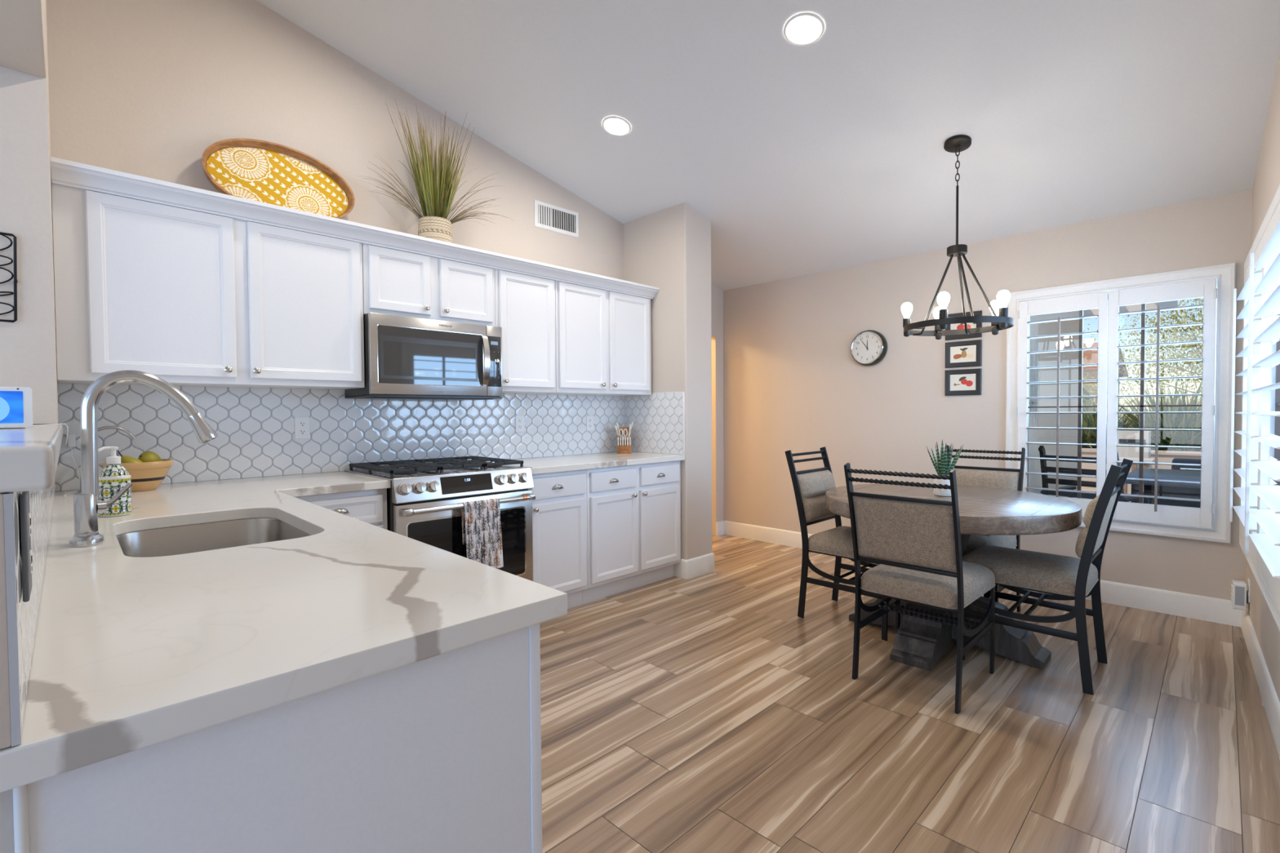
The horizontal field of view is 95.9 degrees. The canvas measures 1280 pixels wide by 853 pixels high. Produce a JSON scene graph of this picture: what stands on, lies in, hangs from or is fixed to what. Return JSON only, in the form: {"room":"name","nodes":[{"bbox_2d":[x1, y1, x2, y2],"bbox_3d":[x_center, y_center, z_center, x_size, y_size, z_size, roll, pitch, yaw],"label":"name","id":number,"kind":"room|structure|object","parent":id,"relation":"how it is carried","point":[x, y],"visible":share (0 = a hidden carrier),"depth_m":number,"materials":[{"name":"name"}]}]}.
{"room":"eat-in kitchen","nodes":[
{"label":"eat-in kitchen","id":0,"kind":"room"},
{"bbox_2d":[0,0,47,852],"bbox_3d":[-1.698,-0.538,1.039,0.877,3.501,2.980,-2,2,-45],"label":"wall","id":1,"kind":"structure","parent":0,"point":[23,48],"depth_m":1.69,"materials":[{"name":"paint"}]},
{"bbox_2d":[19,491,32,602],"bbox_3d":[-0.682,0.130,0.643,0.007,0.115,0.072,-2,2,-45],"label":"handle","id":2,"kind":"object","parent":1,"relation":"attached to","point":[24,512],"visible":0.96,"depth_m":0.62,"materials":[{"name":"metal"}]},
{"bbox_2d":[27,512,31,537],"bbox_3d":[-0.680,0.109,0.644,0.001,0.025,0.033,-2,2,-45],"label":"receptacle","id":3,"kind":"object","parent":2,"relation":"attached to","point":[28,513],"depth_m":0.63,"materials":[{"name":"plastic"}]},
{"bbox_2d":[29,549,32,574],"bbox_3d":[-0.680,0.151,0.645,0.001,0.025,0.033,-2,2,-45],"label":"receptacle","id":4,"kind":"object","parent":2,"relation":"attached to","point":[30,550],"depth_m":0.64,"materials":[{"name":"plastic"}]},
{"bbox_2d":[64,434,79,497],"bbox_3d":[-2.289,0.152,2.338,0.055,0.236,0.292,-2,2,-41],"label":"charger","id":5,"kind":"object","parent":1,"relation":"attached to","point":[71,437],"visible":0.8,"depth_m":2.41,"materials":[{"name":"white plastic"}]},
{"bbox_2d":[0,0,58,424],"bbox_3d":[-2.588,-1.153,1.917,0.878,2.302,0.496,-2,2,-45],"label":"wall","id":6,"kind":"structure","parent":0,"point":[28,344],"depth_m":2.02,"materials":[{"name":"paint"}]},
{"bbox_2d":[0,231,17,322],"bbox_3d":[-2.221,-0.508,1.929,0.196,0.304,0.018,-2,2,-45],"label":"wall decor","id":7,"kind":"object","parent":6,"relation":"attached to","point":[15,238],"visible":1,"depth_m":1.99,"materials":[{"name":"black metal"}]},
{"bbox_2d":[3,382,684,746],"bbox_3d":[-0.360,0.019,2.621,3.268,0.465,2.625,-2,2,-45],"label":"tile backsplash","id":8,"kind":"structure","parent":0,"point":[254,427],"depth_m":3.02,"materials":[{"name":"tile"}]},
{"bbox_2d":[0,424,62,493],"bbox_3d":[-1.702,0.031,1.268,0.610,0.043,2.602,-2,2,-45],"label":"bar ledge","id":9,"kind":"object","parent":8,"relation":"on","point":[29,456],"visible":0.98,"depth_m":0.56,"materials":[{"name":"stone"}]},
{"bbox_2d":[0,386,33,428],"bbox_3d":[-1.535,-0.044,1.347,0.165,0.098,0.074,-2,2,-45],"label":"smart display","id":10,"kind":"object","parent":9,"relation":"on","point":[15,402],"visible":1,"depth_m":1.36,"materials":[{"name":"white plastic"}]},
{"bbox_2d":[31,423,68,444],"bbox_3d":[-1.938,0.036,1.909,0.042,0.090,1.306,-2,2,-40],"label":"power cord","id":11,"kind":"object","parent":9,"relation":"on","point":[51,424],"visible":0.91,"depth_m":2.01,"materials":[{"name":"white plastic"}]},
{"bbox_2d":[46,0,724,535],"bbox_3d":[-2.423,-0.730,2.561,9.600,3.823,0.214,-2,2,-45],"label":"wall","id":12,"kind":"structure","parent":0,"point":[139,87],"depth_m":2.94,"materials":[{"name":"paint"}]},
{"bbox_2d":[51,183,364,389],"bbox_3d":[-1.904,-0.562,2.660,1.110,0.745,0.368,-2,2,-45],"label":"upper cabinet","id":13,"kind":"object","parent":12,"relation":"attached to","point":[178,296],"visible":1,"depth_m":2.48,"materials":[{"name":"white paint"}]},
{"bbox_2d":[50,156,659,299],"bbox_3d":[-1.122,-0.986,3.412,3.297,0.077,0.392,-2,2,-45],"label":"crown molding","id":14,"kind":"structure","parent":13,"relation":"attached to","point":[64,172],"depth_m":2.72,"materials":[{"name":"white paint"}]},
{"bbox_2d":[201,137,355,218],"bbox_3d":[-1.793,-1.225,2.903,0.664,0.392,0.129,-2,2,-45],"label":"oval tray","id":15,"kind":"object","parent":14,"relation":"on","point":[252,169],"visible":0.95,"depth_m":2.90,"materials":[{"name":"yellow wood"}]},
{"bbox_2d":[354,97,515,243],"bbox_3d":[-1.103,-1.432,3.287,0.888,0.820,0.578,-2,2,-45],"label":"grass plant","id":16,"kind":"object","parent":14,"relation":"on","point":[436,200],"visible":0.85,"depth_m":3.29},
{"bbox_2d":[294,417,310,439],"bbox_3d":[-1.779,0.008,3.045,0.072,0.115,0.007,-2,2,-45],"label":"wall outlet","id":17,"kind":"object","parent":12,"relation":"attached to","point":[302,424],"visible":1,"depth_m":3.04,"materials":[{"name":"white plastic"}]},
{"bbox_2d":[298,429,306,434],"bbox_3d":[-1.777,0.029,3.043,0.033,0.025,0.001,-2,2,-45],"label":"receptacle","id":18,"kind":"object","parent":17,"relation":"attached to","point":[300,431],"depth_m":3.04,"materials":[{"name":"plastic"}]},
{"bbox_2d":[298,421,306,426],"bbox_3d":[-1.778,-0.013,3.042,0.033,0.025,0.001,-2,2,-45],"label":"receptacle","id":19,"kind":"object","parent":17,"relation":"attached to","point":[300,423],"depth_m":3.04,"materials":[{"name":"plastic"}]},
{"bbox_2d":[362,243,495,326],"bbox_3d":[-1.240,-0.771,3.316,0.759,0.367,0.368,-2,2,-45],"label":"upper cabinet","id":20,"kind":"object","parent":12,"relation":"attached to","point":[395,282],"visible":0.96,"depth_m":3.16,"materials":[{"name":"white paint"}]},
{"bbox_2d":[344,312,502,399],"bbox_3d":[-1.209,-0.371,3.297,0.757,0.430,0.440,-2,2,-45],"label":"microwave","id":21,"kind":"object","parent":20,"relation":"attached to","point":[406,357],"visible":1,"depth_m":3.13,"materials":[{"name":"metal"}]},
{"bbox_2d":[515,415,524,432],"bbox_3d":[-0.828,-0.019,3.989,0.072,0.115,0.007,-2,2,-45],"label":"wall outlet","id":22,"kind":"object","parent":12,"relation":"attached to","point":[519,420],"visible":1,"depth_m":3.98,"materials":[{"name":"white plastic"}]},
{"bbox_2d":[494,268,555,393],"bbox_3d":[-0.809,-0.595,3.746,0.445,0.745,0.368,-2,2,-45],"label":"upper cabinet","id":23,"kind":"object","parent":12,"relation":"attached to","point":[525,304],"visible":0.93,"depth_m":3.63,"materials":[{"name":"white paint"}]},
{"bbox_2d":[533,199,578,238],"bbox_3d":[-0.599,-1.507,4.197,0.394,0.189,0.013,-2,2,-45],"label":"air vent","id":24,"kind":"object","parent":12,"relation":"in","point":[548,216],"visible":1,"depth_m":4.19,"materials":[{"name":"metal"}]},
{"bbox_2d":[586,415,593,431],"bbox_3d":[-0.383,-0.025,4.431,0.072,0.115,0.007,-2,2,-45],"label":"wall outlet","id":25,"kind":"object","parent":12,"relation":"attached to","point":[589,419],"visible":1,"depth_m":4.43,"materials":[{"name":"white plastic"}]},
{"bbox_2d":[534,280,651,395],"bbox_3d":[-0.330,-0.609,4.223,0.902,0.745,0.368,-2,2,-45],"label":"upper cabinet","id":26,"kind":"object","parent":12,"relation":"attached to","point":[603,337],"visible":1,"depth_m":4.07,"materials":[{"name":"white paint"}]},
{"bbox_2d":[715,520,724,536],"bbox_3d":[0.799,1.016,5.763,0.110,0.139,0.014,-2,2,-45],"label":"baseboard","id":27,"kind":"structure","parent":12,"relation":"attached to","point":[719,525],"depth_m":5.75,"materials":[{"name":"white paint"}]},
{"bbox_2d":[622,202,711,559],"bbox_3d":[0.153,-0.281,4.636,0.310,2.793,0.832,-2,2,-45],"label":"wall pillar","id":28,"kind":"structure","parent":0,"point":[668,250],"depth_m":4.34,"materials":[{"name":"paint"}]},
{"bbox_2d":[674,552,714,578],"bbox_3d":[0.195,1.046,4.634,0.338,0.139,0.766,-2,2,-45],"label":"baseboard","id":29,"kind":"structure","parent":28,"relation":"attached to","point":[701,565],"depth_m":4.32,"materials":[{"name":"white paint"}]},
{"bbox_2d":[256,0,1279,290],"bbox_3d":[-1.950,-1.955,1.976,9.700,1.512,7.200,-2,2,-45],"label":"ceiling","id":30,"kind":"structure","parent":0,"point":[828,153],"depth_m":3.02,"materials":[{"name":"paint"}]},
{"bbox_2d":[601,115,631,135],"bbox_3d":[-0.140,-1.793,3.448,0.173,0.043,0.176,-2,2,-45],"label":"ceiling light","id":31,"kind":"object","parent":30,"relation":"attached to","point":[614,125],"visible":1,"depth_m":3.44,"materials":[{"name":"white paint"}]},
{"bbox_2d":[783,12,824,44],"bbox_3d":[0.733,-1.776,2.583,0.173,0.043,0.176,-2,2,-45],"label":"ceiling light","id":32,"kind":"object","parent":30,"relation":"attached to","point":[803,28],"visible":1,"depth_m":2.58,"materials":[{"name":"white paint"}]},
{"bbox_2d":[901,134,1013,339],"bbox_3d":[1.740,-1.040,3.168,0.544,1.060,0.535,-2,2,-45],"label":"chandelier","id":33,"kind":"object","parent":30,"relation":"hanging from","point":[1000,320],"visible":1,"depth_m":3.14,"materials":[{"name":"brown metal"}]},
{"bbox_2d":[901,302,912,337],"bbox_3d":[1.520,-0.608,3.289,0.060,0.194,0.060,-2,2,-45],"label":"bulb","id":34,"kind":"object","parent":33,"relation":"attached to","point":[906,308],"depth_m":3.27,"materials":[{"name":"white"}]},
{"bbox_2d":[933,306,942,339],"bbox_3d":[1.775,-0.613,3.432,0.060,0.194,0.060,-2,2,-45],"label":"bulb","id":35,"kind":"object","parent":33,"relation":"attached to","point":[937,332],"depth_m":3.42,"materials":[{"name":"white"}]},
{"bbox_2d":[937,291,950,329],"bbox_3d":[1.577,-0.602,3.002,0.060,0.194,0.060,-2,2,-45],"label":"bulb","id":36,"kind":"object","parent":33,"relation":"attached to","point":[943,298],"depth_m":2.99,"materials":[{"name":"white"}]},
{"bbox_2d":[989,299,999,334],"bbox_3d":[1.990,-0.610,3.234,0.060,0.194,0.060,-2,2,-45],"label":"bulb","id":37,"kind":"object","parent":33,"relation":"attached to","point":[994,327],"depth_m":3.22,"materials":[{"name":"white"}]},
{"bbox_2d":[996,289,1010,328],"bbox_3d":[1.868,-0.603,2.968,0.060,0.194,0.060,-2,2,-45],"label":"bulb","id":38,"kind":"object","parent":33,"relation":"attached to","point":[1003,296],"depth_m":2.95,"materials":[{"name":"white"}]},
{"bbox_2d":[539,534,1279,852],"bbox_3d":[-1.894,1.219,2.086,9.600,0.060,7.081,-2,2,-45],"label":"floor","id":39,"kind":"structure","parent":0,"point":[701,713],"depth_m":2.19,"materials":[{"name":"wood"}]},
{"bbox_2d":[12,623,542,852],"bbox_3d":[-1.302,0.757,1.710,0.619,0.875,2.595,-2,2,-45],"label":"peninsula base panel","id":40,"kind":"object","parent":39,"relation":"on","point":[441,753],"visible":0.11,"depth_m":0.78,"materials":[{"name":"white paint"}]},
{"bbox_2d":[0,471,567,792],"bbox_3d":[-1.182,0.296,1.802,1.189,0.038,2.752,-1,2,-39],"label":"countertop","id":41,"kind":"structure","parent":40,"relation":"on","point":[130,654],"depth_m":0.91,"materials":[{"name":"stone"}]},
{"bbox_2d":[77,426,136,493],"bbox_3d":[-2.226,0.133,2.415,0.187,0.272,0.040,-2,2,-45],"label":"filter faucet","id":42,"kind":"object","parent":41,"relation":"on","point":[125,430],"visible":0.42,"depth_m":2.43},
{"bbox_2d":[97,446,132,517],"bbox_3d":[-1.655,0.171,1.819,0.080,0.218,0.080,-1,1,-18],"label":"soap bottle","id":43,"kind":"object","parent":41,"relation":"on","point":[113,477],"visible":0.85,"depth_m":1.80,"materials":[{"name":"plastic"}]},
{"bbox_2d":[102,458,173,491],"bbox_3d":[-2.106,0.206,2.430,0.227,0.123,0.227,-2,2,-45],"label":"mixing bowl","id":44,"kind":"object","parent":41,"relation":"on","point":[145,476],"visible":0.66,"depth_m":2.38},
{"bbox_2d":[117,450,142,462],"bbox_3d":[-2.100,0.150,2.394,0.076,0.107,0.068,-1,1,-7],"label":"pear","id":45,"kind":"object","parent":44,"relation":"in","point":[125,459],"visible":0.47,"depth_m":2.37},
{"bbox_2d":[137,451,163,462],"bbox_3d":[-2.074,0.139,2.470,0.068,0.069,0.110,1,2,35],"label":"pear","id":46,"kind":"object","parent":44,"relation":"in","point":[146,456],"visible":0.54,"depth_m":2.43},
{"bbox_2d":[68,369,217,547],"bbox_3d":[-1.277,0.070,1.496,0.299,0.429,0.105,-2,2,-45],"label":"kitchen faucet","id":47,"kind":"object","parent":41,"relation":"on","point":[86,508],"visible":1,"depth_m":1.42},
{"bbox_2d":[116,518,310,557],"bbox_3d":[-1.189,0.419,1.624,0.452,0.199,0.708,-2,2,-45],"label":"sink","id":48,"kind":"object","parent":41,"relation":"in","point":[175,540],"visible":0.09,"depth_m":1.86,"materials":[{"name":"metal"}]},
{"bbox_2d":[295,488,387,529],"bbox_3d":[-1.569,0.732,2.820,0.454,0.876,0.644,-2,2,-45],"label":"base cabinet","id":49,"kind":"object","parent":39,"relation":"on","point":[370,506],"visible":0.2,"depth_m":2.67,"materials":[{"name":"white paint"}]},
{"bbox_2d":[344,455,535,581],"bbox_3d":[-1.088,0.679,3.210,0.789,0.957,0.738,-2,2,-45],"label":"gas range","id":50,"kind":"object","parent":39,"relation":"on","point":[424,500],"visible":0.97,"depth_m":2.99,"materials":[{"name":"metal"}]},
{"bbox_2d":[344,463,532,480],"bbox_3d":[-1.121,0.238,3.230,0.789,0.009,0.653,-2,2,-45],"label":"cooktop","id":51,"kind":"object","parent":50,"relation":"in","point":[500,469],"depth_m":3.01,"materials":[{"name":"black metal"}]},
{"bbox_2d":[461,497,503,568],"bbox_3d":[-0.809,0.570,2.978,0.213,0.382,0.055,-2,2,-45],"label":"hand towel","id":52,"kind":"object","parent":50,"relation":"hanging from","point":[482,535],"visible":0.94,"depth_m":2.96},
{"bbox_2d":[528,469,587,608],"bbox_3d":[-0.687,0.706,3.693,0.452,0.876,0.648,-2,2,-45],"label":"base cabinet","id":53,"kind":"object","parent":39,"relation":"on","point":[559,507],"visible":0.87,"depth_m":3.50,"materials":[{"name":"white paint"}]},
{"bbox_2d":[582,460,680,604],"bbox_3d":[-0.208,0.692,4.169,0.894,0.876,0.648,-2,2,-45],"label":"base cabinet","id":54,"kind":"object","parent":39,"relation":"on","point":[633,512],"visible":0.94,"depth_m":3.92,"materials":[{"name":"white paint"}]},
{"bbox_2d":[485,451,684,474],"bbox_3d":[-0.379,0.239,3.999,1.362,0.038,0.647,-2,2,-45],"label":"countertop","id":55,"kind":"structure","parent":54,"relation":"on","point":[548,464],"depth_m":3.86,"materials":[{"name":"stone"}]},
{"bbox_2d":[617,426,631,453],"bbox_3d":[-0.124,0.106,4.491,0.108,0.201,0.135,0,1,-2],"label":"knife block","id":56,"kind":"object","parent":55,"relation":"on","point":[621,449],"visible":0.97,"depth_m":4.43,"materials":[{"name":"brown wood"}]},
{"bbox_2d":[614,425,619,436],"bbox_3d":[-0.179,0.038,4.487,0.042,0.099,0.024,-1,1,-17],"label":"kitchen knife","id":57,"kind":"object","parent":56,"relation":"in","point":[615,426],"visible":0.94,"depth_m":4.48,"materials":[{"name":"silver metal"}]},
{"bbox_2d":[618,428,627,437],"bbox_3d":[-0.130,0.059,4.474,0.069,0.086,0.010,0,1,-2],"label":"scissors","id":58,"kind":"object","parent":56,"relation":"in","point":[623,432],"visible":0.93,"depth_m":4.47,"materials":[{"name":"silver metal"}]},
{"bbox_2d":[628,423,631,436],"bbox_3d":[-0.079,0.034,4.501,0.031,0.107,0.021,-2,2,-44],"label":"kitchen knife","id":59,"kind":"object","parent":56,"relation":"in","point":[629,425],"visible":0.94,"depth_m":4.49,"materials":[{"name":"silver metal"}]},
{"bbox_2d":[784,446,887,640],"bbox_3d":[1.266,0.640,3.430,0.454,0.998,0.654,-2,2,-45],"label":"dining chair","id":60,"kind":"object","parent":39,"relation":"on","point":[811,486],"visible":0.7,"depth_m":3.43,"materials":[{"name":"metal"}]},
{"bbox_2d":[844,462,995,714],"bbox_3d":[1.295,0.658,2.647,0.654,0.998,0.454,-2,2,-45],"label":"dining chair","id":61,"kind":"object","parent":39,"relation":"on","point":[919,539],"visible":1,"depth_m":2.49,"materials":[{"name":"metal"}]},
{"bbox_2d":[825,483,1081,671],"bbox_3d":[1.628,0.760,3.117,1.196,0.765,1.196,-2,2,-45],"label":"dining table","id":62,"kind":"object","parent":39,"relation":"on","point":[919,642],"visible":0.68,"depth_m":2.85,"materials":[{"name":"grey wood"}]},
{"bbox_2d":[926,440,964,496],"bbox_3d":[1.658,0.224,3.144,0.181,0.305,0.170,0,2,26],"label":"succulent plant","id":63,"kind":"object","parent":62,"relation":"on","point":[942,466],"visible":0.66,"depth_m":3.12,"materials":[{"name":"green plant"}]},
{"bbox_2d":[946,444,1025,612],"bbox_3d":[2.001,0.633,3.514,0.654,0.998,0.454,-2,2,-45],"label":"dining chair","id":64,"kind":"object","parent":39,"relation":"on","point":[1002,478],"visible":0.36,"depth_m":3.57,"materials":[{"name":"metal"}]},
{"bbox_2d":[962,458,1133,694],"bbox_3d":[1.931,0.650,2.797,0.454,0.998,0.654,-2,2,-45],"label":"dining chair","id":65,"kind":"object","parent":39,"relation":"on","point":[1060,577],"visible":0.98,"depth_m":2.66,"materials":[{"name":"metal"}]},
{"bbox_2d":[723,189,1252,600],"bbox_3d":[1.435,-0.158,5.299,0.160,2.500,6.900,-2,2,-45],"label":"wall","id":66,"kind":"structure","parent":0,"point":[793,380],"depth_m":4.49,"materials":[{"name":"paint"}]},
{"bbox_2d":[850,329,887,366],"bbox_3d":[1.856,-0.639,4.701,0.062,0.294,0.294,-2,2,-45],"label":"wall clock","id":67,"kind":"object","parent":66,"relation":"attached to","point":[868,348],"visible":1,"depth_m":4.68,"materials":[{"name":"silver metal"}]},
{"bbox_2d":[944,368,982,395],"bbox_3d":[2.364,-0.324,4.230,0.018,0.188,0.240,-2,2,-45],"label":"picture frame","id":68,"kind":"object","parent":66,"relation":"attached to","point":[964,381],"visible":1,"depth_m":4.22,"materials":[{"name":"black wood"}]},
{"bbox_2d":[950,373,975,391],"bbox_3d":[2.365,-0.324,4.231,0.003,0.120,0.172,-2,2,-45],"label":"print","id":69,"kind":"object","parent":68,"relation":"attached to","point":[958,382],"depth_m":4.23,"materials":[{"name":"paper"}]},
{"bbox_2d":[953,376,973,386],"bbox_3d":[2.364,-0.328,4.230,0.001,0.073,0.132,-2,2,-45],"label":"artwork","id":70,"kind":"object","parent":68,"relation":"attached to","point":[957,380],"depth_m":4.23,"materials":[{"name":"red paper"}]},
{"bbox_2d":[945,339,982,368],"bbox_3d":[2.363,-0.530,4.225,0.018,0.188,0.240,-2,2,-45],"label":"picture frame","id":71,"kind":"object","parent":66,"relation":"attached to","point":[968,353],"visible":1,"depth_m":4.22,"materials":[{"name":"black wood"}]},
{"bbox_2d":[950,345,976,363],"bbox_3d":[2.364,-0.530,4.226,0.003,0.120,0.172,-2,2,-45],"label":"print","id":72,"kind":"object","parent":71,"relation":"attached to","point":[958,353],"depth_m":4.22,"materials":[{"name":"paper"}]},
{"bbox_2d":[953,347,973,359],"bbox_3d":[2.364,-0.535,4.224,0.001,0.078,0.135,-2,2,-45],"label":"artwork","id":73,"kind":"object","parent":71,"relation":"attached to","point":[958,353],"depth_m":4.22,"materials":[{"name":"multicoloured paper"}]},
{"bbox_2d":[945,310,982,340],"bbox_3d":[2.362,-0.737,4.220,0.018,0.190,0.240,-2,2,-45],"label":"picture frame","id":74,"kind":"object","parent":66,"relation":"attached to","point":[970,325],"visible":0.53,"depth_m":4.22,"materials":[{"name":"black wood"}]},
{"bbox_2d":[950,322,976,329],"bbox_3d":[2.363,-0.737,4.221,0.003,0.122,0.172,-2,2,-45],"label":"print","id":75,"kind":"object","parent":74,"relation":"attached to","point":[970,325],"depth_m":4.23,"materials":[{"name":"paper"}]},
{"bbox_2d":[956,323,971,329],"bbox_3d":[2.365,-0.733,4.217,0.001,0.065,0.095,-2,2,-45],"label":"artwork","id":76,"kind":"object","parent":74,"relation":"attached to","point":[959,326],"depth_m":4.22,"materials":[{"name":"red paper"}]},
{"bbox_2d":[723,520,1240,626],"bbox_3d":[2.115,1.037,4.526,0.014,0.139,3.624,-2,2,-45],"label":"baseboard","id":77,"kind":"structure","parent":66,"relation":"attached to","point":[1214,610],"depth_m":3.53,"materials":[{"name":"white paint"}]},
{"bbox_2d":[1005,262,1235,543],"bbox_3d":[3.001,-0.136,3.694,0.180,1.579,1.106,-2,2,-45],"label":"window","id":78,"kind":"structure","parent":66,"relation":"in","point":[1224,274],"depth_m":3.45,"materials":[{"name":"white paint"}]},
{"bbox_2d":[1016,291,1108,515],"bbox_3d":[2.754,-0.137,3.793,0.102,1.424,0.484,-2,2,-45],"label":"window shutter","id":79,"kind":"object","parent":78,"relation":"attached to","point":[1099,300],"visible":0.84,"depth_m":3.75,"materials":[{"name":"white paint"}]},
{"bbox_2d":[1106,278,1218,528],"bbox_3d":[3.098,-0.131,3.447,0.102,1.424,0.484,-2,2,-45],"label":"window shutter","id":80,"kind":"object","parent":78,"relation":"attached to","point":[1202,517],"visible":0.91,"depth_m":3.41,"materials":[{"name":"white paint"}]},
{"bbox_2d":[1028,310,1079,497],"bbox_3d":[3.799,-0.132,5.547,3.490,2.645,0.200,-2,2,-45],"label":"wall","id":81,"kind":"structure","parent":0,"point":[1068,342],"depth_m":5.65,"materials":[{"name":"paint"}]},
{"bbox_2d":[1028,333,1039,435],"bbox_3d":[3.382,-0.378,4.965,0.416,0.890,0.030,-2,2,-45],"label":"metal wall art","id":82,"kind":"object","parent":81,"relation":"attached to","point":[1035,391],"visible":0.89,"depth_m":4.96},
{"bbox_2d":[1244,53,1279,702],"bbox_3d":[0.295,-0.662,-0.238,0.160,3.784,9.750,1,2,43],"label":"wall","id":83,"kind":"structure","parent":0,"point":[1266,184],"depth_m":2.56,"materials":[{"name":"paint"}]},
{"bbox_2d":[1231,579,1248,610],"bbox_3d":[3.194,0.898,3.077,0.088,0.140,0.064,-2,2,-45],"label":"air freshener","id":84,"kind":"object","parent":83,"relation":"attached to","point":[1239,593],"visible":1,"depth_m":3.05,"materials":[{"name":"white plastic"}]},
{"bbox_2d":[1248,577,1250,602],"bbox_3d":[3.196,0.859,3.031,0.007,0.115,0.072,1,2,43],"label":"wall outlet","id":85,"kind":"object","parent":83,"relation":"attached to","point":[1249,580],"visible":1,"depth_m":3.01,"materials":[{"name":"white plastic"}]},
{"bbox_2d":[1239,184,1279,631],"bbox_3d":[2.700,-0.103,2.388,0.180,1.579,2.055,1,2,43],"label":"window","id":86,"kind":"structure","parent":83,"relation":"in","point":[1275,397],"depth_m":3.04,"materials":[{"name":"white paint"}]},
{"bbox_2d":[1229,234,1279,566],"bbox_3d":[2.961,-0.114,2.794,0.102,1.425,0.946,1,2,43],"label":"window shutter","id":87,"kind":"object","parent":86,"relation":"attached to","point":[1258,273],"visible":0.55,"depth_m":2.91,"materials":[{"name":"white paint"}]},
{"bbox_2d":[1244,201,1279,612],"bbox_3d":[2.314,-0.094,2.098,0.102,1.425,0.948,1,2,43],"label":"window shutter","id":88,"kind":"object","parent":86,"relation":"attached to","point":[1267,541],"visible":1,"depth_m":2.29,"materials":[{"name":"white paint"}]},
{"bbox_2d":[1240,608,1279,759],"bbox_3d":[1.213,1.128,0.908,0.014,0.139,6.400,1,2,43],"label":"baseboard","id":89,"kind":"structure","parent":83,"relation":"attached to","point":[1269,697],"depth_m":2.43,"materials":[{"name":"white paint"}]},
{"label":"outside","id":90,"kind":"structure","parent":0,"visible":0},
{"bbox_2d":[1080,489,1096,499],"bbox_3d":[10.652,1.093,10.599,50.000,0.130,60.000,-2,2,-45],"label":"ground","id":91,"kind":"structure","parent":90,"point":[1082,490],"depth_m":9.60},
{"bbox_2d":[1038,445,1152,503],"bbox_3d":[3.833,0.683,4.896,0.726,1.046,0.600,-1,2,-33],"label":"patio chair","id":92,"kind":"object","parent":91,"relation":"on","point":[1073,483],"visible":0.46,"depth_m":4.82,"materials":[{"name":"black metal"}]},
{"bbox_2d":[1082,342,1128,417],"bbox_3d":[16.256,-1.353,24.756,7.200,4.020,6.550,-2,2,-45],"label":"neighbor house","id":93,"kind":"structure","parent":91,"relation":"on","point":[1091,356],"depth_m":21.10,"materials":[{"name":"beige paint"}]},
{"bbox_2d":[1082,372,1133,417],"bbox_3d":[10.724,-0.402,14.914,3.073,2.672,2.218,1,2,36],"label":"tree","id":94,"kind":"object","parent":91,"relation":"on","point":[1089,388],"visible":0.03,"depth_m":14.20,"materials":[{"name":"green plant"}]},
{"bbox_2d":[1081,393,1151,448],"bbox_3d":[9.239,0.143,11.663,2.941,1.737,2.861,-2,2,-45],"label":"shrub","id":95,"kind":"object","parent":91,"relation":"on","point":[1086,433],"visible":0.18,"depth_m":11.39,"materials":[{"name":"green plant"}]},
{"bbox_2d":[1117,430,1151,457],"bbox_3d":[7.554,0.579,8.866,0.415,1.020,0.400,-2,2,-45],"label":"planter","id":96,"kind":"object","parent":91,"relation":"on","point":[1124,437],"visible":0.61,"depth_m":8.72,"materials":[{"name":"plastic"}]},
{"bbox_2d":[1119,457,1155,503],"bbox_3d":[6.890,0.780,8.125,0.470,0.660,0.500,-2,2,-45],"label":"storage bench","id":97,"kind":"object","parent":91,"relation":"on","point":[1127,487],"visible":0.14,"depth_m":7.97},
{"bbox_2d":[1081,448,1201,490],"bbox_3d":[6.267,0.698,11.170,0.260,0.690,25.000,-2,2,-45],"label":"wall","id":98,"kind":"structure","parent":91,"relation":"on","point":[1163,456],"depth_m":9.10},
{"bbox_2d":[1081,374,1202,451],"bbox_3d":[9.742,0.009,10.465,3.522,2.056,3.673,-2,2,-45],"label":"fence","id":99,"kind":"object","parent":91,"relation":"on","point":[1169,420],"visible":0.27,"depth_m":10.06,"materials":[{"name":"green plant"}]},
{"bbox_2d":[1082,297,1203,410],"bbox_3d":[14.169,-1.786,14.572,6.823,5.404,7.137,-1,1,-12],"label":"tree","id":100,"kind":"object","parent":91,"relation":"on","point":[1181,338],"visible":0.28,"depth_m":14.98,"materials":[{"name":"green plant"}]},
{"bbox_2d":[1124,467,1200,503],"bbox_3d":[5.073,0.822,5.172,1.350,0.740,1.070,-2,2,-45],"label":"patio table","id":101,"kind":"object","parent":91,"relation":"on","point":[1149,473],"visible":0.36,"depth_m":5.18,"materials":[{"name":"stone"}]},
{"bbox_2d":[1151,457,1200,508],"bbox_3d":[6.709,0.768,6.994,0.560,0.740,0.750,-2,2,-45],"label":"gas grill","id":102,"kind":"object","parent":91,"relation":"on","point":[1166,491],"visible":0.27,"depth_m":6.90,"materials":[{"name":"metal"}]},
{"bbox_2d":[1171,457,1200,471],"bbox_3d":[6.714,0.477,6.987,0.510,0.158,0.400,-2,2,-45],"label":"hood","id":103,"kind":"object","parent":102,"relation":"attached to","point":[1178,460],"depth_m":6.90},
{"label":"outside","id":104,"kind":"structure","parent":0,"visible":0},
{"bbox_2d":[1083,300,1177,319],"bbox_3d":[3.516,-1.428,5.970,3.740,0.380,2.850,-2,2,-45],"label":"patio cover","id":105,"kind":"object","parent":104,"point":[1171,304],"visible":0.01,"depth_m":6.34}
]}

